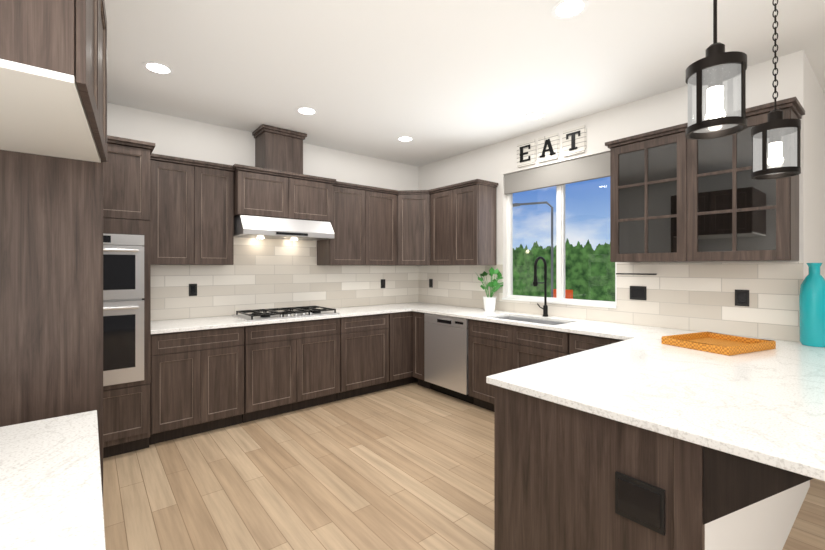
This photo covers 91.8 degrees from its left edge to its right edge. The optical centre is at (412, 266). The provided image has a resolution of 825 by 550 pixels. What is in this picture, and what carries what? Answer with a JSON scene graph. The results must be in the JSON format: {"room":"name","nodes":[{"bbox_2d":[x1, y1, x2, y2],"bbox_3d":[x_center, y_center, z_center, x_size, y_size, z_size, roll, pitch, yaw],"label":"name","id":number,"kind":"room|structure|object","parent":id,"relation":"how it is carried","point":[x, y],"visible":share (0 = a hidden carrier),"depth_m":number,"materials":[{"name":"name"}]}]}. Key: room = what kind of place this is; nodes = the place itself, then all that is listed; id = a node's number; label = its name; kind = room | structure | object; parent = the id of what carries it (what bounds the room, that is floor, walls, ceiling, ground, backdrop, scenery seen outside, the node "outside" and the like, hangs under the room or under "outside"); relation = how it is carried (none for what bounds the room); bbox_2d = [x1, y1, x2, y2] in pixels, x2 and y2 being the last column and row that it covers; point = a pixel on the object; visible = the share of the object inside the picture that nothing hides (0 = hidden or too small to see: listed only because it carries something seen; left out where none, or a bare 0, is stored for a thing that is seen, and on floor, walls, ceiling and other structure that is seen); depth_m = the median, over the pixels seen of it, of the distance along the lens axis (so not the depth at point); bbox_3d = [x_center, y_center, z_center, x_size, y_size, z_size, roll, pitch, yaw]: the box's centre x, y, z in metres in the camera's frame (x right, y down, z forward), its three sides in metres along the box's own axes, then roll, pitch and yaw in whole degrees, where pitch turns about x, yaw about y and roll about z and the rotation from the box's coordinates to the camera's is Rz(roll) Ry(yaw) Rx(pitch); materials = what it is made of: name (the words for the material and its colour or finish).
{"room":"kitchen","nodes":[
{"label":"kitchen","id":0,"kind":"room"},
{"bbox_2d":[107,103,417,263],"bbox_3d":[-1.672,0.000,4.258,4.700,2.800,0.150,0,0,-39],"label":"wall","id":1,"kind":"structure","parent":0,"point":[169,135],"depth_m":4.01,"materials":[{"name":"white paint"}]},
{"bbox_2d":[150,153,234,264],"bbox_3d":[-2.018,-0.480,3.643,0.665,0.921,0.346,0,0,-39],"label":"upper cabinet","id":2,"kind":"object","parent":1,"relation":"attached to","point":[192,211],"visible":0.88,"depth_m":3.51,"materials":[{"name":"brown wood"}]},
{"bbox_2d":[233,164,335,221],"bbox_3d":[-1.351,-0.713,4.132,1.029,0.456,0.426,0,0,-39],"label":"upper cabinet","id":3,"kind":"object","parent":1,"relation":"attached to","point":[261,192],"visible":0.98,"depth_m":3.95,"materials":[{"name":"brown wood"}]},
{"bbox_2d":[234,215,333,240],"bbox_3d":[-1.329,-0.388,4.105,0.920,0.188,0.495,0,0,-39],"label":"range hood","id":4,"kind":"object","parent":3,"relation":"attached to","point":[245,226],"visible":0.88,"depth_m":3.90,"materials":[{"name":"silver metal"}]},
{"bbox_2d":[151,237,417,320],"bbox_3d":[-1.160,0.015,4.571,3.210,1.001,0.008,0,0,-39],"label":"backsplash","id":5,"kind":"structure","parent":1,"relation":"attached to","point":[259,273],"depth_m":4.28,"materials":[{"name":"tile"}]},
{"bbox_2d":[189,284,196,295],"bbox_3d":[-2.089,0.217,3.807,0.070,0.115,0.008,0,0,-39],"label":"electrical outlet","id":6,"kind":"object","parent":5,"relation":"attached to","point":[192,289],"visible":1,"depth_m":3.81,"materials":[{"name":"black plastic"}]},
{"bbox_2d":[381,279,384,287],"bbox_3d":[-0.382,0.217,5.192,0.070,0.115,0.008,0,0,-39],"label":"electrical outlet","id":7,"kind":"object","parent":5,"relation":"attached to","point":[382,283],"visible":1,"depth_m":5.19,"materials":[{"name":"black plastic"}]},
{"bbox_2d":[317,181,397,264],"bbox_3d":[-0.637,-0.480,4.763,0.917,0.921,0.346,0,0,-39],"label":"upper cabinet","id":8,"kind":"object","parent":1,"relation":"attached to","point":[364,222],"visible":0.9,"depth_m":4.62,"materials":[{"name":"brown wood"}]},
{"bbox_2d":[397,190,432,265],"bbox_3d":[0.038,-0.480,5.144,0.604,0.921,0.604,0,0,-39],"label":"upper cabinet","id":9,"kind":"object","parent":1,"relation":"attached to","point":[413,227],"visible":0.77,"depth_m":4.92,"materials":[{"name":"brown wood"}]},
{"bbox_2d":[103,382,824,549],"bbox_3d":[1.353,1.450,1.561,6.000,0.100,8.150,0,0,-39],"label":"floor","id":10,"kind":"structure","parent":0,"point":[407,467],"depth_m":2.58,"materials":[{"name":"brown wood"}]},
{"bbox_2d":[0,150,102,495],"bbox_3d":[-1.624,0.190,1.397,0.860,2.420,0.025,0,0,-39],"label":"panel","id":11,"kind":"object","parent":10,"relation":"on","point":[51,286],"visible":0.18,"depth_m":1.56,"materials":[{"name":"brown wood"}]},
{"bbox_2d":[103,135,154,457],"bbox_3d":[-2.483,0.230,3.046,0.814,2.341,0.686,0,0,-39],"label":"tall cabinet","id":12,"kind":"object","parent":10,"relation":"on","point":[126,210],"visible":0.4,"depth_m":2.97,"materials":[{"name":"brown wood"}]},
{"bbox_2d":[103,234,143,385],"bbox_3d":[-2.417,0.305,2.943,0.702,1.086,0.553,0,0,-39],"label":"appliance","id":13,"kind":"object","parent":12,"relation":"in","point":[123,308],"visible":0.42,"depth_m":2.91,"materials":[{"name":"silver metal"}]},
{"bbox_2d":[149,326,243,444],"bbox_3d":[-1.939,0.959,3.538,0.695,0.882,0.608,0,0,-39],"label":"base cabinet","id":14,"kind":"object","parent":10,"relation":"on","point":[197,383],"visible":0.98,"depth_m":3.29,"materials":[{"name":"brown wood"}]},
{"bbox_2d":[242,318,339,422],"bbox_3d":[-1.299,0.959,4.057,0.940,0.882,0.608,0,0,-39],"label":"base cabinet","id":15,"kind":"object","parent":10,"relation":"on","point":[291,366],"visible":0.9,"depth_m":3.79,"materials":[{"name":"brown wood"}]},
{"bbox_2d":[337,313,388,400],"bbox_3d":[-0.692,0.959,4.549,0.608,0.882,0.608,0,0,-39],"label":"base cabinet","id":16,"kind":"object","parent":10,"relation":"on","point":[364,354],"visible":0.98,"depth_m":4.31,"materials":[{"name":"brown wood"}]},
{"bbox_2d":[385,311,417,388],"bbox_3d":[-0.092,0.959,5.036,0.923,0.882,0.608,0,0,-39],"label":"base cabinet","id":17,"kind":"object","parent":10,"relation":"on","point":[400,348],"visible":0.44,"depth_m":4.63,"materials":[{"name":"brown wood"}]},
{"bbox_2d":[413,312,430,388],"bbox_3d":[0.305,0.959,4.812,0.608,0.882,0.227,0,0,-39],"label":"cabinet filler","id":18,"kind":"object","parent":10,"relation":"on","point":[418,345],"visible":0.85,"depth_m":4.63,"materials":[{"name":"brown wood"}]},
{"bbox_2d":[424,313,473,403],"bbox_3d":[0.567,0.961,4.452,0.615,0.878,0.644,0,0,-39],"label":"dishwasher","id":19,"kind":"object","parent":10,"relation":"on","point":[446,355],"visible":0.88,"depth_m":4.24,"materials":[{"name":"silver metal"}]},
{"bbox_2d":[468,319,569,411],"bbox_3d":[1.133,0.959,3.791,0.608,0.882,1.077,0,0,-39],"label":"base cabinet","id":20,"kind":"object","parent":10,"relation":"on","point":[501,348],"visible":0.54,"depth_m":3.71,"materials":[{"name":"brown wood"}]},
{"bbox_2d":[151,304,410,333],"bbox_3d":[-1.213,0.501,4.110,2.550,0.030,0.642,0,0,-39],"label":"countertop","id":21,"kind":"structure","parent":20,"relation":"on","point":[203,323],"depth_m":3.65,"materials":[{"name":"stone"}]},
{"bbox_2d":[232,306,339,320],"bbox_3d":[-1.272,0.460,4.054,0.915,0.050,0.520,0,0,-39],"label":"gas cooktop","id":22,"kind":"object","parent":21,"relation":"in","point":[276,313],"visible":1,"depth_m":3.94,"materials":[{"name":"silver metal"}]},
{"bbox_2d":[395,302,438,305],"bbox_3d":[0.009,0.501,5.102,0.360,0.030,0.639,0,0,-39],"label":"countertop","id":23,"kind":"structure","parent":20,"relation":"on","point":[411,303],"depth_m":5.18,"materials":[{"name":"stone"}]},
{"bbox_2d":[387,304,824,357],"bbox_3d":[1.172,0.501,3.720,0.642,0.030,4.251,0,0,-39],"label":"countertop","id":24,"kind":"structure","parent":20,"relation":"on","point":[578,326],"depth_m":3.50,"materials":[{"name":"stone"}]},
{"bbox_2d":[475,267,503,311],"bbox_3d":[0.854,0.242,4.396,0.278,0.486,0.508,0,0,-39],"label":"potted plant","id":25,"kind":"object","parent":24,"relation":"on","point":[490,300],"visible":1,"depth_m":4.37,"materials":[{"name":"green plant"}]},
{"bbox_2d":[486,316,565,352],"bbox_3d":[1.095,0.633,3.760,0.420,0.233,0.790,0,0,-39],"label":"sink basin","id":26,"kind":"object","parent":24,"relation":"in","point":[533,320],"visible":0.06,"depth_m":3.96,"materials":[{"name":"silver metal"}]},
{"bbox_2d":[533,256,547,316],"bbox_3d":[1.224,0.191,3.905,0.222,0.588,0.118,0,0,-39],"label":"kitchen faucet","id":27,"kind":"object","parent":24,"relation":"on","point":[545,306],"visible":1,"depth_m":3.92,"materials":[{"name":"black metal"}]},
{"bbox_2d":[799,263,824,346],"bbox_3d":[2.482,0.230,2.471,0.136,0.510,0.136,0,0,-39],"label":"vase","id":28,"kind":"object","parent":24,"relation":"on","point":[812,311],"visible":1,"depth_m":2.44,"materials":[{"name":"teal ceramic"}]},
{"bbox_2d":[486,334,824,480],"bbox_3d":[1.289,0.501,1.820,1.548,0.030,1.153,0,0,-39],"label":"countertop","id":29,"kind":"structure","parent":20,"relation":"on","point":[767,407],"depth_m":1.55,"materials":[{"name":"stone"}]},
{"bbox_2d":[661,331,775,355],"bbox_3d":[1.866,0.461,2.452,0.470,0.048,0.380,0,0,-24],"label":"wicker tray","id":30,"kind":"object","parent":29,"relation":"on","point":[718,343],"visible":1,"depth_m":2.44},
{"bbox_2d":[639,327,824,353],"bbox_3d":[2.123,0.501,2.496,0.360,0.030,1.150,0,0,-39],"label":"countertop","id":31,"kind":"structure","parent":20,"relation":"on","point":[803,349],"depth_m":2.51,"materials":[{"name":"stone"}]},
{"bbox_2d":[569,333,623,354],"bbox_3d":[1.643,0.959,3.162,0.608,0.882,0.527,0,0,-39],"label":"base cabinet","id":32,"kind":"object","parent":10,"relation":"on","point":[579,343],"visible":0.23,"depth_m":3.08,"materials":[{"name":"brown wood"}]},
{"bbox_2d":[494,385,812,549],"bbox_3d":[0.698,0.959,1.398,0.043,0.882,1.022,0,0,-39],"label":"peninsula end panel","id":33,"kind":"object","parent":10,"relation":"on","point":[557,466],"visible":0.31,"depth_m":1.43,"materials":[{"name":"brown wood"}]},
{"bbox_2d":[615,471,664,535],"bbox_3d":[0.742,0.770,1.310,0.014,0.140,0.150,0,0,-39],"label":"outlet","id":34,"kind":"object","parent":33,"relation":"attached to","point":[640,502],"visible":1,"depth_m":1.30,"materials":[{"name":"black plastic"}]},
{"bbox_2d":[705,480,809,549],"bbox_3d":[1.667,0.959,1.936,2.136,0.882,0.136,0,0,-39],"label":"wall","id":35,"kind":"structure","parent":10,"relation":"on","point":[766,523],"depth_m":1.69,"materials":[{"name":"white paint"}]},
{"bbox_3d":[-0.317,0.959,-0.257,0.805,0.882,3.430,0,0,-39],"label":"base cabinet","id":36,"kind":"object","parent":10,"relation":"on","visible":0},
{"bbox_2d":[0,410,105,549],"bbox_3d":[-0.312,0.501,-0.240,0.835,0.030,3.450,0,0,-39],"label":"countertop","id":37,"kind":"structure","parent":36,"relation":"on","point":[51,497],"depth_m":0.89,"materials":[{"name":"stone"}]},
{"bbox_2d":[105,0,824,166],"bbox_3d":[1.353,-1.450,1.561,6.000,0.100,8.150,0,0,-39],"label":"ceiling","id":38,"kind":"structure","parent":0,"point":[437,80],"depth_m":2.70,"materials":[{"name":"white paint"}]},
{"bbox_2d":[142,61,173,74],"bbox_3d":[-1.790,-1.398,2.816,0.190,0.002,0.190,0,0,-39],"label":"recessed light","id":39,"kind":"object","parent":38,"relation":"in","point":[157,68],"visible":1,"depth_m":2.81,"materials":[{"name":"white"}]},
{"bbox_2d":[252,124,306,173],"bbox_3d":[-1.385,-1.169,4.174,0.460,0.453,0.318,0,0,-39],"label":"chimney","id":40,"kind":"object","parent":38,"relation":"hanging from","point":[279,149],"visible":0.81,"depth_m":4.06,"materials":[{"name":"brown wood"}]},
{"bbox_2d":[296,107,317,114],"bbox_3d":[-0.949,-1.398,3.589,0.190,0.002,0.190,0,0,-39],"label":"recessed light","id":41,"kind":"object","parent":38,"relation":"in","point":[306,110],"visible":1,"depth_m":3.59,"materials":[{"name":"white"}]},
{"bbox_2d":[397,136,413,141],"bbox_3d":[-0.078,-1.398,4.373,0.190,0.002,0.190,0,0,-39],"label":"recessed light","id":42,"kind":"object","parent":38,"relation":"in","point":[405,139],"visible":1,"depth_m":4.38,"materials":[{"name":"white"}]},
{"bbox_2d":[524,112,544,119],"bbox_3d":[1.132,-1.398,3.706,0.190,0.002,0.190,0,0,-39],"label":"recessed light","id":43,"kind":"object","parent":38,"relation":"in","point":[534,115],"visible":1,"depth_m":3.71,"materials":[{"name":"white"}]},
{"bbox_2d":[551,0,588,19],"bbox_3d":[0.851,-1.398,2.164,0.190,0.002,0.190,0,0,-39],"label":"recessed light","id":44,"kind":"object","parent":38,"relation":"in","point":[565,9],"visible":1,"depth_m":2.16,"materials":[{"name":"white"}]},
{"bbox_2d":[686,0,746,139],"bbox_3d":[1.009,-0.924,1.334,0.166,0.948,0.166,0,0,-39],"label":"pendant light","id":45,"kind":"object","parent":38,"relation":"hanging from","point":[715,68],"visible":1,"depth_m":1.32,"materials":[{"name":"black metal"}]},
{"bbox_2d":[751,0,800,179],"bbox_3d":[1.614,-0.901,1.779,0.166,0.993,0.166,0,0,-39],"label":"pendant light","id":46,"kind":"object","parent":38,"relation":"hanging from","point":[775,128],"visible":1,"depth_m":1.77,"materials":[{"name":"black metal"}]},
{"bbox_2d":[418,50,806,297],"bbox_3d":[1.361,0.000,4.130,0.150,2.800,3.870,0,0,-39],"label":"wall","id":47,"kind":"structure","parent":0,"point":[496,162],"depth_m":3.43,"materials":[{"name":"white paint"}]},
{"bbox_2d":[429,179,497,264],"bbox_3d":[0.580,-0.480,4.680,0.346,0.921,0.792,0,0,-39],"label":"upper cabinet","id":48,"kind":"object","parent":47,"relation":"attached to","point":[463,223],"visible":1,"depth_m":4.48,"materials":[{"name":"brown wood"}]},
{"bbox_2d":[517,125,585,167],"bbox_3d":[1.358,-1.190,3.993,0.024,0.250,0.771,0,0,-39],"label":"eat sign","id":49,"kind":"object","parent":47,"relation":"attached to","point":[573,141],"visible":0.98,"depth_m":3.95,"materials":[{"name":"white wood"}]},
{"bbox_2d":[502,178,616,307],"bbox_3d":[1.435,-0.335,4.000,0.140,1.390,1.235,0,0,-39],"label":"window","id":50,"kind":"structure","parent":47,"relation":"in","point":[560,298],"depth_m":3.98,"materials":[{"name":"white plastic"}]},
{"bbox_2d":[504,152,609,193],"bbox_3d":[1.420,-0.918,3.988,0.038,0.216,1.227,0,0,-39],"label":"roller shade","id":51,"kind":"object","parent":50,"relation":"attached to","point":[596,166],"visible":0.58,"depth_m":3.93,"materials":[{"name":"grey fabric"}]},
{"bbox_2d":[418,262,802,341],"bbox_3d":[1.302,0.243,4.077,0.008,0.546,3.862,0,0,-39],"label":"backsplash","id":52,"kind":"structure","parent":47,"relation":"attached to","point":[699,297],"depth_m":3.09,"materials":[{"name":"tile"}]},
{"bbox_2d":[429,279,432,287],"bbox_3d":[0.246,0.217,5.366,0.008,0.115,0.070,0,0,-39],"label":"electrical outlet","id":53,"kind":"object","parent":52,"relation":"attached to","point":[431,283],"visible":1,"depth_m":5.35,"materials":[{"name":"black plastic"}]},
{"bbox_2d":[616,273,656,274],"bbox_3d":[1.868,0.058,3.334,0.048,0.011,0.315,0,0,-39],"label":"towel rail","id":54,"kind":"object","parent":52,"relation":"attached to","point":[637,273],"visible":1,"depth_m":3.31,"materials":[{"name":"black metal"}]},
{"bbox_2d":[630,286,646,299],"bbox_3d":[1.885,0.217,3.345,0.008,0.115,0.130,0,0,-39],"label":"electrical outlet","id":55,"kind":"object","parent":52,"relation":"attached to","point":[638,292],"visible":1,"depth_m":3.34,"materials":[{"name":"black plastic"}]},
{"bbox_2d":[735,290,748,306],"bbox_3d":[2.317,0.217,2.813,0.008,0.115,0.080,0,0,-39],"label":"electrical outlet","id":56,"kind":"object","parent":52,"relation":"attached to","point":[741,297],"visible":1,"depth_m":2.81,"materials":[{"name":"black plastic"}]},
{"bbox_2d":[605,97,804,261],"bbox_3d":[2.032,-0.520,2.891,0.346,0.961,1.119,0,0,-39],"label":"upper cabinet","id":57,"kind":"object","parent":47,"relation":"attached to","point":[676,195],"visible":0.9,"depth_m":2.75,"materials":[{"name":"brown wood"}]},
{"bbox_2d":[807,59,824,278],"bbox_3d":[3.034,0.000,3.092,1.140,2.800,0.150,0,0,-39],"label":"wall","id":58,"kind":"structure","parent":0,"point":[815,174],"depth_m":2.85,"materials":[{"name":"white paint"}]},
{"bbox_3d":[-0.871,0.000,-0.340,0.150,2.800,8.000,0,0,-39],"label":"wall","id":59,"kind":"structure","parent":0,"visible":0},
{"bbox_2d":[0,0,106,162],"bbox_3d":[-1.336,-0.725,1.052,0.873,0.590,0.867,0,0,-39],"label":"upper cabinet","id":60,"kind":"object","parent":59,"relation":"attached to","point":[53,78],"visible":1,"depth_m":1.00,"materials":[{"name":"brown wood"}]},
{"label":"outside","id":61,"kind":"structure","parent":0,"visible":0},
{"bbox_2d":[513,177,614,301],"bbox_3d":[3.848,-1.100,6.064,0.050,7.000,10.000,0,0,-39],"label":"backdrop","id":62,"kind":"structure","parent":61,"point":[569,233],"depth_m":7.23,"materials":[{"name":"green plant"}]},
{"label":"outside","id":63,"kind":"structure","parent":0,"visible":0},
{"bbox_2d":[513,201,552,296],"bbox_3d":[2.098,0.610,7.229,0.080,3.580,0.985,0,0,-39],"label":"streetlamp","id":64,"kind":"object","parent":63,"point":[519,204],"depth_m":6.85,"materials":[{"name":"grey metal"}]},
{"bbox_2d":[553,289,572,298],"bbox_3d":[2.658,1.400,7.095,0.100,2.000,0.340,0,0,-39],"label":"barrier","id":65,"kind":"object","parent":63,"point":[569,296],"depth_m":6.98,"materials":[{"name":"orange plastic"}]}
]}

